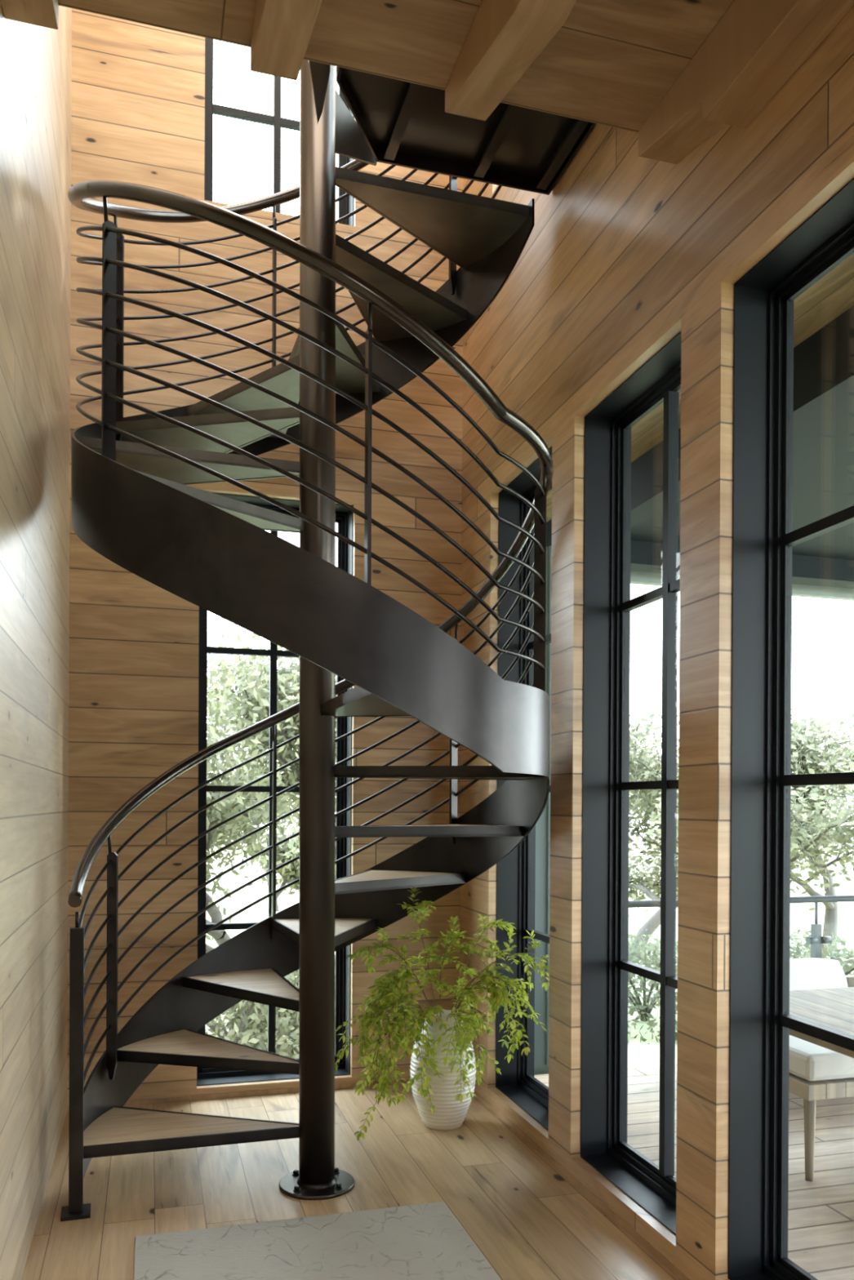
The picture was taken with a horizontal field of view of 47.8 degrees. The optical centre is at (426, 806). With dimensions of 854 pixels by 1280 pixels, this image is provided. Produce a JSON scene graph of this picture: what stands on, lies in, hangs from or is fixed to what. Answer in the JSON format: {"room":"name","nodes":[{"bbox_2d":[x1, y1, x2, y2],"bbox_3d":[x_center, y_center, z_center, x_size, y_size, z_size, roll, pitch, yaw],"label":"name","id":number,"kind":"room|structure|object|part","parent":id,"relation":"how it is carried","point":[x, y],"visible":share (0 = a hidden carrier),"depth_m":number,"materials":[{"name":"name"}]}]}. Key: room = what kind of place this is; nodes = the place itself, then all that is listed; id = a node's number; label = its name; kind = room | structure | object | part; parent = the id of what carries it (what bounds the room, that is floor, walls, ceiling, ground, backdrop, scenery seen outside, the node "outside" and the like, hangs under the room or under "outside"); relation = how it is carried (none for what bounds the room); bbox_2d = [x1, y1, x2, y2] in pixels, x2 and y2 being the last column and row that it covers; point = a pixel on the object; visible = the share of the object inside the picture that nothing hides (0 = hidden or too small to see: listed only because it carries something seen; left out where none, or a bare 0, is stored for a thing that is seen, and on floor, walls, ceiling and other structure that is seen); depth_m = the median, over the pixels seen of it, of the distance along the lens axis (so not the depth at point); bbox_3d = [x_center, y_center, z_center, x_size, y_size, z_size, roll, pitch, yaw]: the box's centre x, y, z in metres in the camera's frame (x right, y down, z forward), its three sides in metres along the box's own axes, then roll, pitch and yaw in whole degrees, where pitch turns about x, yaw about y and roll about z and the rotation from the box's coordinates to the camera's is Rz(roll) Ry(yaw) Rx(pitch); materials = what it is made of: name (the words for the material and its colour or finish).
{"room":"stairwell","nodes":[
{"label":"stairwell","id":0,"kind":"room"},
{"bbox_2d":[0,4,71,1279],"bbox_3d":[-0.535,-1.729,0.322,0.205,6.350,8.128,0,0,-16],"label":"wall","id":1,"kind":"structure","parent":0,"point":[36,60],"depth_m":2.79,"materials":[{"name":"brown wood"}]},
{"bbox_2d":[66,8,463,1104],"bbox_3d":[-0.697,-1.740,4.397,1.736,6.350,0.205,0,0,-16],"label":"wall","id":2,"kind":"structure","parent":0,"point":[138,89],"depth_m":4.18,"materials":[{"name":"brown wood"}]},
{"bbox_2d":[66,1078,409,1110],"bbox_3d":[-0.684,1.274,4.305,1.736,0.022,0.004,0,0,-16],"label":"baseboard","id":3,"kind":"structure","parent":2,"relation":"attached to","point":[250,1093],"depth_m":4.25,"materials":[{"name":"brown wood"}]},
{"bbox_2d":[196,492,352,1086],"bbox_3d":[-0.704,-0.077,4.427,0.690,2.624,0.178,0,0,-16],"label":"window","id":4,"kind":"structure","parent":2,"relation":"in","point":[344,517],"depth_m":4.45,"materials":[{"name":"metal"}]},
{"bbox_2d":[204,37,354,226],"bbox_3d":[-0.681,-3.408,4.419,0.671,1.515,0.178,0,0,-16],"label":"window","id":5,"kind":"structure","parent":2,"relation":"in","point":[345,206],"depth_m":4.43,"materials":[{"name":"metal"}]},
{"bbox_2d":[22,1084,679,1279],"bbox_3d":[0.410,1.376,0.500,1.736,0.150,7.923,0,0,-16],"label":"floor","id":6,"kind":"structure","parent":0,"point":[527,1220],"depth_m":3.22,"materials":[{"name":"brown wood"}]},
{"bbox_2d":[133,1201,501,1279],"bbox_3d":[0.130,1.292,1.127,0.960,0.012,3.885,0,0,-16],"label":"rug","id":7,"kind":"object","parent":6,"relation":"on","point":[425,1241],"visible":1,"depth_m":2.78,"materials":[{"name":"fabric"}]},
{"bbox_2d":[60,59,595,1222],"bbox_3d":[-0.343,-1.086,3.257,1.663,4.750,1.638,0,0,-16],"label":"spiral staircase","id":8,"kind":"structure","parent":6,"relation":"on","point":[132,504],"depth_m":3.23,"materials":[{"name":"metal"}]},
{"bbox_3d":[-1.108,1.280,3.039,0.088,0.012,0.088,0,0,-18],"label":"foot plate","id":9,"kind":"part","parent":8,"relation":"part of","materials":[{"name":"metal"}]},
{"bbox_3d":[-1.106,0.828,3.038,0.042,0.893,0.042,0,0,-18],"label":"newel post","id":10,"kind":"part","parent":8,"relation":"part of","materials":[{"name":"metal"}]},
{"bbox_3d":[-0.373,-0.711,3.275,1.546,3.340,1.542,0,0,-16],"label":"guard rod","id":11,"kind":"part","parent":8,"relation":"part of","materials":[{"name":"metal"}]},
{"bbox_3d":[-0.373,-0.797,3.275,1.546,3.343,1.542,0,0,-16],"label":"guard rod","id":12,"kind":"part","parent":8,"relation":"part of","materials":[{"name":"metal"}]},
{"bbox_3d":[-0.373,-0.889,3.274,1.546,3.346,1.542,0,0,-16],"label":"guard rod","id":13,"kind":"part","parent":8,"relation":"part of","materials":[{"name":"metal"}]},
{"bbox_3d":[-0.373,-0.981,3.274,1.546,3.349,1.542,0,0,-16],"label":"guard rod","id":14,"kind":"part","parent":8,"relation":"part of","materials":[{"name":"metal"}]},
{"bbox_3d":[-0.372,-1.077,3.273,1.546,3.352,1.542,0,0,-16],"label":"guard rod","id":15,"kind":"part","parent":8,"relation":"part of","materials":[{"name":"metal"}]},
{"bbox_3d":[-0.372,-1.170,3.273,1.546,3.354,1.542,0,0,-16],"label":"guard rod","id":16,"kind":"part","parent":8,"relation":"part of","materials":[{"name":"metal"}]},
{"bbox_3d":[-0.372,-1.259,3.273,1.546,3.357,1.542,0,0,-16],"label":"guard rod","id":17,"kind":"part","parent":8,"relation":"part of","materials":[{"name":"metal"}]},
{"bbox_3d":[-0.372,-1.365,3.272,1.594,3.374,1.591,0,0,-16],"label":"handrail","id":18,"kind":"part","parent":8,"relation":"part of","materials":[{"name":"metal"}]},
{"bbox_3d":[-0.337,-2.325,3.020,0.067,0.370,0.010,0,0,-16],"label":"guard post","id":19,"kind":"part","parent":8,"relation":"part of","materials":[{"name":"metal"}]},
{"bbox_3d":[-0.246,-2.335,3.325,0.162,0.210,0.009,0,0,-33],"label":"gusset plate","id":20,"kind":"part","parent":8,"relation":"part of","materials":[{"name":"metal"}]},
{"bbox_3d":[0.159,-2.295,2.999,0.853,0.006,0.875,0,0,-16],"label":"soffit plate","id":21,"kind":"part","parent":8,"relation":"part of","materials":[{"name":"black metal"}]},
{"bbox_2d":[409,1009,476,1130],"bbox_3d":[0.066,1.065,3.915,0.271,0.449,0.271,0,0,-34],"label":"vase","id":22,"kind":"object","parent":6,"relation":"on","point":[449,1113],"visible":0.6,"depth_m":3.82,"materials":[{"name":"white ceramic"}]},
{"bbox_2d":[334,976,422,1071],"bbox_3d":[-0.149,0.880,3.789,0.479,0.418,0.209,0,0,-16],"label":"leafy branch","id":23,"kind":"object","parent":22,"relation":"in","point":[363,1060],"visible":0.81,"depth_m":3.75,"materials":[{"name":"green plant"}]},
{"bbox_2d":[352,991,425,1140],"bbox_3d":[-0.129,0.989,3.779,0.213,0.537,0.424,0,0,28],"label":"leafy branch","id":24,"kind":"object","parent":22,"relation":"in","point":[390,1027],"visible":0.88,"depth_m":3.70,"materials":[{"name":"green plant"}]},
{"bbox_2d":[346,926,439,1006],"bbox_3d":[-0.130,0.787,3.837,0.372,0.604,0.224,0,0,6],"label":"leafy branch","id":25,"kind":"object","parent":22,"relation":"in","point":[402,971],"visible":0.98,"depth_m":3.83,"materials":[{"name":"green plant"}]},
{"bbox_2d":[355,968,439,1023],"bbox_3d":[-0.107,0.874,3.868,0.358,0.430,0.171,0,0,-16],"label":"leafy branch","id":26,"kind":"object","parent":22,"relation":"in","point":[402,980],"visible":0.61,"depth_m":3.86,"materials":[{"name":"green plant"}]},
{"bbox_3d":[-0.094,0.876,3.873,0.331,0.427,0.122,0,0,-16],"label":"stem","id":27,"kind":"part","parent":26,"relation":"part of","materials":[{"name":"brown plant"}]},
{"bbox_2d":[364,986,431,1104],"bbox_3d":[-0.088,0.919,3.796,0.231,0.434,0.350,0,0,25],"label":"leafy branch","id":28,"kind":"object","parent":22,"relation":"in","point":[398,1026],"visible":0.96,"depth_m":3.69,"materials":[{"name":"green plant"}]},
{"bbox_2d":[395,887,440,1017],"bbox_3d":[-0.032,0.698,3.918,0.188,0.782,0.219,0,0,-16],"label":"leafy branch","id":29,"kind":"object","parent":22,"relation":"in","point":[433,947],"visible":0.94,"depth_m":3.92,"materials":[{"name":"green plant"}]},
{"bbox_2d":[389,1001,450,1114],"bbox_3d":[-0.028,0.970,3.761,0.268,0.409,0.250,0,0,-16],"label":"leafy branch","id":30,"kind":"object","parent":22,"relation":"in","point":[431,1011],"visible":0.92,"depth_m":3.72,"materials":[{"name":"green plant"}]},
{"bbox_3d":[-0.026,0.960,3.791,0.177,0.362,0.262,0,0,2],"label":"stem","id":31,"kind":"part","parent":30,"relation":"part of","materials":[{"name":"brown plant"}]},
{"bbox_2d":[415,915,476,1017],"bbox_3d":[0.073,0.761,3.868,0.253,0.658,0.229,0,0,3],"label":"leafy branch","id":32,"kind":"object","parent":22,"relation":"in","point":[451,937],"visible":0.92,"depth_m":3.87,"materials":[{"name":"green plant"}]},
{"bbox_3d":[0.076,0.775,3.864,0.196,0.630,0.173,0,0,2],"label":"stem","id":33,"kind":"part","parent":32,"relation":"part of","materials":[{"name":"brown plant"}]},
{"bbox_2d":[426,1007,481,1102],"bbox_3d":[0.121,0.964,3.774,0.197,0.348,0.240,0,0,18],"label":"leafy branch","id":34,"kind":"object","parent":22,"relation":"in","point":[460,1041],"visible":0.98,"depth_m":3.73,"materials":[{"name":"green plant"}]},
{"bbox_3d":[0.116,0.952,3.788,0.160,0.302,0.231,0,0,13],"label":"stem","id":35,"kind":"part","parent":34,"relation":"part of","materials":[{"name":"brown plant"}]},
{"bbox_2d":[432,913,515,1013],"bbox_3d":[0.208,0.765,3.901,0.337,0.651,0.236,0,0,-16],"label":"leafy branch","id":36,"kind":"object","parent":22,"relation":"in","point":[501,924],"visible":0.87,"depth_m":3.89,"materials":[{"name":"green plant"}]},
{"bbox_3d":[0.207,0.770,3.901,0.270,0.640,0.173,0,0,-16],"label":"stem","id":37,"kind":"part","parent":36,"relation":"part of","materials":[{"name":"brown plant"}]},
{"bbox_2d":[448,991,501,1085],"bbox_3d":[0.187,0.939,3.897,0.232,0.399,0.160,0,0,-16],"label":"leafy branch","id":38,"kind":"object","parent":22,"relation":"in","point":[490,1029],"visible":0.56,"depth_m":3.89,"materials":[{"name":"green plant"}]},
{"bbox_3d":[0.181,0.930,3.897,0.201,0.350,0.121,0,0,-21],"label":"stem","id":39,"kind":"part","parent":38,"relation":"part of","materials":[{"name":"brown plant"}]},
{"bbox_2d":[452,962,524,1029],"bbox_3d":[0.244,0.856,3.823,0.218,0.470,0.342,0,0,-31],"label":"leafy branch","id":40,"kind":"object","parent":22,"relation":"in","point":[488,971],"visible":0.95,"depth_m":3.77,"materials":[{"name":"green plant"}]},
{"bbox_2d":[455,976,546,1062],"bbox_3d":[0.263,0.880,3.792,0.416,0.423,0.219,0,0,6],"label":"leafy branch","id":41,"kind":"object","parent":22,"relation":"in","point":[518,1034],"visible":0.8,"depth_m":3.78,"materials":[{"name":"green plant"}]},
{"bbox_2d":[454,926,549,1012],"bbox_3d":[0.310,0.785,3.827,0.486,0.613,0.220,0,0,0],"label":"leafy branch","id":42,"kind":"object","parent":22,"relation":"in","point":[524,956],"visible":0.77,"depth_m":3.81,"materials":[{"name":"green plant"}]},
{"bbox_2d":[57,0,733,132],"bbox_3d":[0.692,-1.880,-0.431,1.736,0.050,6.005,0,0,-16],"label":"ceiling","id":43,"kind":"structure","parent":0,"point":[611,63],"depth_m":2.34,"materials":[{"name":"brown wood"}]},
{"bbox_2d":[0,0,58,29],"bbox_3d":[-0.086,-1.761,-0.655,0.117,0.195,6.003,0,0,-16],"label":"ceiling beam","id":44,"kind":"structure","parent":43,"relation":"attached to","point":[44,13],"depth_m":2.18,"materials":[{"name":"brown wood"}]},
{"bbox_2d":[250,0,322,80],"bbox_3d":[0.450,-1.759,-0.501,0.115,0.195,6.003,0,0,-16],"label":"ceiling beam","id":45,"kind":"structure","parent":43,"relation":"attached to","point":[282,29],"depth_m":2.20,"materials":[{"name":"brown wood"}]},
{"bbox_2d":[444,0,576,120],"bbox_3d":[0.930,-1.757,-0.363,0.113,0.195,6.003,0,0,-16],"label":"ceiling beam","id":46,"kind":"structure","parent":43,"relation":"attached to","point":[504,37],"depth_m":2.22,"materials":[{"name":"brown wood"}]},
{"bbox_2d":[638,0,853,164],"bbox_3d":[1.469,-1.757,-0.208,0.119,0.189,6.003,0,0,-16],"label":"ceiling beam","id":47,"kind":"structure","parent":43,"relation":"attached to","point":[756,46],"depth_m":2.25,"materials":[{"name":"brown wood"}]},
{"bbox_2d":[458,6,853,1279],"bbox_3d":[1.331,-1.720,0.858,0.205,6.350,8.128,0,0,-16],"label":"wall","id":48,"kind":"structure","parent":0,"point":[627,253],"depth_m":2.74,"materials":[{"name":"brown wood"}]},
{"bbox_2d":[495,446,551,1130],"bbox_3d":[0.480,-0.070,3.874,0.178,2.571,0.662,0,0,-16],"label":"window","id":49,"kind":"structure","parent":48,"relation":"in","point":[515,873],"depth_m":4.17,"materials":[{"name":"metal"}]},
{"bbox_3d":[0.512,-0.070,3.883,0.043,2.563,0.654,0,0,-16],"label":"frame","id":50,"kind":"part","parent":49,"relation":"part of","materials":[{"name":"metal"}]},
{"bbox_2d":[473,1088,690,1279],"bbox_3d":[1.243,1.294,0.739,0.004,0.022,7.923,0,0,-16],"label":"baseboard","id":51,"kind":"structure","parent":48,"relation":"attached to","point":[610,1212],"depth_m":3.16,"materials":[{"name":"brown wood"}]},
{"bbox_2d":[580,331,680,1235],"bbox_3d":[0.722,-0.066,3.035,0.178,2.571,0.696,0,0,-16],"label":"window","id":52,"kind":"structure","parent":48,"relation":"in","point":[606,965],"depth_m":3.35,"materials":[{"name":"metal"}]},
{"bbox_3d":[0.753,-0.066,3.045,0.043,2.563,0.688,0,0,-16],"label":"frame","id":53,"kind":"part","parent":52,"relation":"part of","materials":[{"name":"metal"}]},
{"bbox_2d":[727,177,853,1279],"bbox_3d":[0.967,-0.063,2.181,0.178,2.571,0.694,0,0,-16],"label":"window","id":54,"kind":"structure","parent":48,"relation":"in","point":[763,535],"depth_m":2.50,"materials":[{"name":"metal"}]},
{"bbox_3d":[0.999,-0.063,2.190,0.043,2.563,0.686,0,0,-16],"label":"frame","id":55,"kind":"part","parent":54,"relation":"part of","materials":[{"name":"metal"}]},
{"bbox_3d":[4.431,-1.726,3.452,7.189,0.080,7.200,0,0,-16],"label":"porch roof","id":56,"kind":"structure","parent":48,"relation":"attached to","visible":0},
{"bbox_2d":[546,253,853,522],"bbox_3d":[1.283,-1.675,2.495,0.609,0.050,7.100,0,0,-16],"label":"ceiling","id":57,"kind":"structure","parent":56,"relation":"attached to","point":[833,295],"depth_m":3.23,"materials":[{"name":"brown wood"}]},
{"bbox_2d":[546,305,853,546],"bbox_3d":[1.642,-1.533,2.599,0.140,0.230,7.100,0,0,-16],"label":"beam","id":58,"kind":"structure","parent":57,"relation":"attached to","point":[824,362],"depth_m":3.41,"materials":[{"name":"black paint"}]},
{"bbox_2d":[630,570,853,600],"bbox_3d":[3.311,-1.601,6.804,6.889,0.320,0.060,0,0,-16],"label":"fascia","id":59,"kind":"object","parent":56,"relation":"attached to","point":[636,577],"depth_m":6.57,"materials":[{"name":"grey"}]},
{"bbox_2d":[631,400,853,559],"bbox_3d":[4.632,-1.635,3.458,6.200,0.100,7.100,0,0,-16],"label":"ceiling","id":60,"kind":"structure","parent":56,"relation":"attached to","point":[823,451],"depth_m":4.81,"materials":[{"name":"black paint"}]},
{"bbox_2d":[630,540,853,588],"bbox_3d":[3.392,-1.530,6.521,6.889,0.140,0.170,0,0,-16],"label":"beam","id":61,"kind":"structure","parent":60,"relation":"attached to","point":[645,556],"depth_m":6.16,"materials":[{"name":"black paint"}]},
{"label":"outside","id":62,"kind":"structure","parent":0,"visible":0},
{"bbox_2d":[205,847,853,1067],"bbox_3d":[4.761,2.323,19.589,80.000,1.479,85.000,0,0,-16],"label":"ground","id":63,"kind":"structure","parent":62,"point":[641,1054],"depth_m":17.16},
{"bbox_2d":[205,640,299,1003],"bbox_3d":[-2.598,0.496,7.342,3.429,3.382,3.029,0,0,-2],"label":"oak tree","id":64,"kind":"object","parent":63,"relation":"on","point":[228,828],"visible":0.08,"depth_m":7.42,"materials":[{"name":"green plant"}]},
{"bbox_2d":[205,968,335,1057],"bbox_3d":[-1.252,1.369,6.299,1.601,0.851,1.621,0,0,-16],"label":"shrub","id":65,"kind":"object","parent":63,"relation":"on","point":[244,1037],"visible":0.1,"depth_m":5.86,"materials":[{"name":"green plant"}]},
{"bbox_2d":[206,754,335,911],"bbox_3d":[-3.105,0.682,17.305,4.771,3.526,3.398,0,0,-16],"label":"oak tree","id":66,"kind":"object","parent":63,"relation":"on","point":[285,852],"visible":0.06,"depth_m":17.10,"materials":[{"name":"green plant"}]},
{"bbox_2d":[206,617,337,968],"bbox_3d":[-0.382,0.181,9.449,4.446,4.016,3.997,0,0,-8],"label":"oak tree","id":67,"kind":"object","parent":63,"relation":"on","point":[258,695],"visible":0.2,"depth_m":8.23,"materials":[{"name":"green plant"}]},
{"bbox_2d":[223,965,335,1057],"bbox_3d":[-0.741,1.465,7.004,1.449,0.668,1.428,0,0,-16],"label":"shrub","id":68,"kind":"object","parent":63,"relation":"on","point":[295,1024],"visible":0.06,"depth_m":6.58,"materials":[{"name":"green plant"}]},
{"bbox_2d":[533,545,551,1075],"bbox_3d":[0.527,0.193,5.363,0.740,3.290,0.105,0,0,-16],"label":"wall","id":69,"kind":"structure","parent":63,"relation":"on","point":[540,1043],"depth_m":5.37,"materials":[{"name":"brown wood"}]},
{"bbox_2d":[627,933,677,1044],"bbox_3d":[1.705,1.402,7.615,1.617,0.809,1.623,0,0,-16],"label":"shrub","id":70,"kind":"object","parent":63,"relation":"on","point":[644,1009],"visible":0.14,"depth_m":7.37,"materials":[{"name":"green plant"}]},
{"bbox_2d":[628,691,679,954],"bbox_3d":[2.593,0.229,12.430,3.244,3.378,3.243,0,0,32],"label":"oak tree","id":71,"kind":"object","parent":63,"relation":"on","point":[637,883],"visible":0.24,"depth_m":11.77,"materials":[{"name":"green plant"}]},
{"bbox_2d":[533,1063,853,1279],"bbox_3d":[4.635,1.526,3.056,7.389,0.120,6.300,0,0,-16],"label":"floor","id":72,"kind":"structure","parent":63,"relation":"on","point":[820,1211],"depth_m":3.87,"materials":[{"name":"beige wood"}]},
{"bbox_2d":[628,895,853,958],"bbox_3d":[3.924,0.989,6.031,6.315,0.931,0.066,0,0,-16],"label":"deck railing","id":73,"kind":"object","parent":72,"relation":"on","point":[815,940],"visible":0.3,"depth_m":5.54,"materials":[{"name":"grey metal"}]},
{"bbox_3d":[3.930,0.542,6.044,6.300,0.038,0.038,0,0,-16],"label":"rail","id":74,"kind":"part","parent":73,"relation":"part of","materials":[{"name":"grey metal"}]},
{"bbox_3d":[2.246,1.062,5.562,0.044,0.770,0.040,0,0,-16],"label":"post","id":75,"kind":"part","parent":73,"relation":"part of","materials":[{"name":"grey metal"}]},
{"bbox_2d":[788,1035,853,1181],"bbox_3d":[2.151,1.208,4.144,1.564,0.485,0.474,0,0,-16],"label":"bench","id":76,"kind":"object","parent":72,"relation":"on","point":[815,1072],"visible":0.46,"depth_m":3.74,"materials":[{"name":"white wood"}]},
{"bbox_3d":[1.485,1.288,3.736,0.041,0.320,0.041,0,0,29],"label":"leg","id":77,"kind":"part","parent":76,"relation":"part of","materials":[{"name":"brown wood"}]},
{"bbox_3d":[2.153,1.105,4.146,1.560,0.060,0.470,0,0,-16],"label":"seat frame","id":78,"kind":"part","parent":76,"relation":"part of","materials":[{"name":"brown wood"}]},
{"bbox_2d":[788,1035,853,1081],"bbox_3d":[2.154,1.018,4.146,1.540,0.105,0.450,0,0,-16],"label":"seat cushion","id":79,"kind":"object","parent":76,"relation":"on","point":[808,1061],"depth_m":3.76,"materials":[{"name":"white fabric"}]},
{"bbox_2d":[789,986,853,1057],"bbox_3d":[1.849,1.087,2.836,0.970,0.730,2.020,0,0,-16],"label":"outdoor table","id":80,"kind":"object","parent":72,"relation":"on","point":[833,1008],"visible":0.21,"depth_m":3.40,"materials":[{"name":"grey wood"}]},
{"bbox_2d":[844,974,853,986],"bbox_3d":[2.728,1.205,5.238,2.650,0.490,0.650,0,0,-16],"label":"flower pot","id":81,"kind":"object","parent":72,"relation":"on","point":[850,979],"visible":0.02,"depth_m":5.43,"materials":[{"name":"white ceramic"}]},
{"bbox_2d":[789,958,848,991],"bbox_3d":[2.038,0.987,5.127,0.484,0.346,0.196,0,0,-16],"label":"throw pillow","id":82,"kind":"object","parent":81,"relation":"on","point":[804,973],"visible":0.36,"depth_m":5.09,"materials":[{"name":"white fabric"}]},
{"bbox_2d":[628,705,853,875],"bbox_3d":[6.290,0.010,19.738,6.197,4.147,3.558,0,0,-24],"label":"oak tree","id":83,"kind":"object","parent":63,"relation":"on","point":[635,797],"visible":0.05,"depth_m":19.64,"materials":[{"name":"green plant"}]},
{"bbox_2d":[640,703,853,959],"bbox_3d":[3.925,0.298,10.387,3.098,3.265,4.199,0,0,19],"label":"oak tree","id":84,"kind":"object","parent":63,"relation":"on","point":[805,799],"visible":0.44,"depth_m":10.30,"materials":[{"name":"green plant"}]},
{"bbox_2d":[675,928,853,1026],"bbox_3d":[2.774,1.365,7.213,1.823,0.898,1.815,0,0,-16],"label":"shrub","id":85,"kind":"object","parent":63,"relation":"on","point":[846,953],"visible":0.12,"depth_m":7.15,"materials":[{"name":"green plant"}]}
]}

